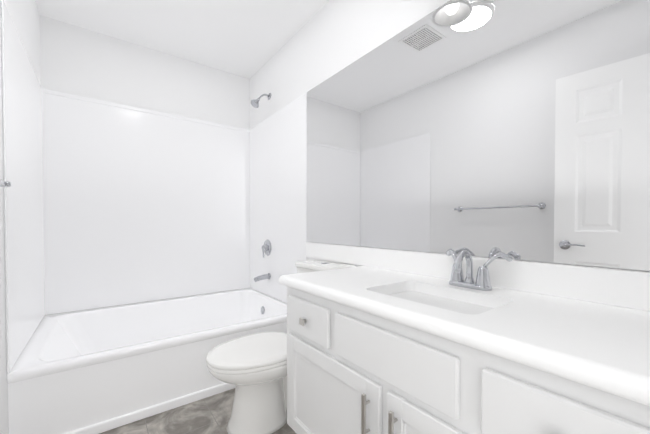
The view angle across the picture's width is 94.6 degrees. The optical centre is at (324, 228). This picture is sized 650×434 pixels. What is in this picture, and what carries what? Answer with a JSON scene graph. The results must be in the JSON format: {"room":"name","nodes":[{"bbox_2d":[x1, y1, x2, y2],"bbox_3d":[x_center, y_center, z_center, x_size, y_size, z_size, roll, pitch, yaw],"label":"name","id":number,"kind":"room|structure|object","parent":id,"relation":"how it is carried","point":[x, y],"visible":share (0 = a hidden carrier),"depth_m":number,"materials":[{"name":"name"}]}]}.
{"room":"bathroom","nodes":[
{"label":"bathroom","id":0,"kind":"room"},
{"bbox_2d":[0,0,40,433],"bbox_3d":[-1.166,-0.232,0.906,0.100,2.560,3.270,-1,1,-37],"label":"wall","id":1,"kind":"structure","parent":0,"point":[25,16],"depth_m":1.31,"materials":[{"name":"white paint"}]},
{"bbox_2d":[0,180,10,186],"bbox_3d":[-0.967,-0.156,0.792,0.078,0.054,0.731,-1,1,-37],"label":"towel rail","id":2,"kind":"object","parent":1,"relation":"attached to","point":[5,183],"visible":1,"depth_m":1.07,"materials":[{"name":"silver metal"}]},
{"bbox_2d":[40,15,249,314],"bbox_3d":[-1.442,-0.257,2.679,1.580,2.560,0.100,-1,1,-37],"label":"wall","id":3,"kind":"structure","parent":0,"point":[76,60],"depth_m":2.50,"materials":[{"name":"white paint"}]},
{"bbox_2d":[1,0,306,373],"bbox_3d":[-1.088,-0.191,2.206,1.576,1.638,1.078,-1,1,-37],"label":"wall panels","id":4,"kind":"object","parent":3,"relation":"attached to","point":[107,203],"visible":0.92,"depth_m":2.43,"materials":[{"name":"white plastic"}]},
{"bbox_2d":[254,273,270,281],"bbox_3d":[-0.570,0.443,2.704,0.146,0.069,0.060,-1,1,-37],"label":"tub spout","id":5,"kind":"object","parent":4,"relation":"attached to","point":[262,277],"visible":1,"depth_m":2.69,"materials":[{"name":"silver metal"}]},
{"bbox_2d":[262,240,270,257],"bbox_3d":[-0.554,0.185,2.749,0.064,0.162,0.148,-1,1,-37],"label":"tub valve","id":6,"kind":"object","parent":4,"relation":"attached to","point":[266,247],"visible":1,"depth_m":2.73,"materials":[{"name":"silver metal"}]},
{"bbox_2d":[35,0,329,78],"bbox_3d":[-0.493,-1.559,1.391,1.780,0.080,3.270,-1,1,-37],"label":"ceiling","id":7,"kind":"structure","parent":0,"point":[248,39],"depth_m":2.24,"materials":[{"name":"white paint"}]},
{"bbox_2d":[99,388,295,433],"bbox_3d":[-0.493,1.081,1.428,1.780,0.080,3.270,-1,1,-37],"label":"floor","id":8,"kind":"structure","parent":0,"point":[210,415],"depth_m":1.61,"materials":[{"name":"tile"}]},
{"bbox_2d":[7,288,286,433],"bbox_3d":[-1.088,0.830,2.220,1.574,0.400,1.076,-1,1,-37],"label":"bathtub","id":9,"kind":"object","parent":8,"relation":"on","point":[96,370],"visible":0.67,"depth_m":1.72,"materials":[{"name":"white ceramic"}]},
{"bbox_2d":[206,260,355,433],"bbox_3d":[-0.246,0.626,1.694,0.808,0.822,0.412,-1,1,-37],"label":"toilet","id":10,"kind":"object","parent":8,"relation":"on","point":[252,368],"visible":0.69,"depth_m":1.51,"materials":[{"name":"white ceramic"}]},
{"bbox_2d":[287,286,649,433],"bbox_3d":[0.416,0.661,1.040,0.576,0.772,1.361,-1,1,-37],"label":"bathroom vanity","id":11,"kind":"object","parent":8,"relation":"on","point":[350,370],"visible":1,"depth_m":0.85,"materials":[{"name":"white paint"}]},
{"bbox_2d":[279,242,649,405],"bbox_3d":[0.240,0.258,1.286,0.558,0.281,1.980,-1,1,-37],"label":"countertop","id":12,"kind":"structure","parent":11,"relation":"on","point":[589,326],"depth_m":0.87,"materials":[{"name":"white stone"}]},
{"bbox_2d":[446,249,512,290],"bbox_3d":[0.549,0.155,1.154,0.160,0.144,0.262,-1,1,-37],"label":"faucet","id":13,"kind":"object","parent":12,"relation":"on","point":[482,282],"visible":1,"depth_m":1.12,"materials":[{"name":"silver metal"}]},
{"bbox_2d":[250,0,649,301],"bbox_3d":[0.180,-0.246,1.912,0.100,2.560,3.270,-1,1,-37],"label":"wall","id":14,"kind":"structure","parent":0,"point":[330,38],"depth_m":2.02,"materials":[{"name":"white paint"}]},
{"bbox_2d":[251,93,270,107],"bbox_3d":[-0.570,-1.148,2.663,0.185,0.167,0.089,-1,1,-37],"label":"shower head","id":15,"kind":"object","parent":14,"relation":"attached to","point":[255,103],"visible":1,"depth_m":2.64},
{"bbox_2d":[307,0,649,270],"bbox_3d":[0.461,-0.445,1.443,0.006,1.112,1.978,-1,1,-37],"label":"mirror","id":16,"kind":"object","parent":14,"relation":"attached to","point":[517,129],"visible":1,"depth_m":1.16,"materials":[{"name":"clear glass"}]}
]}

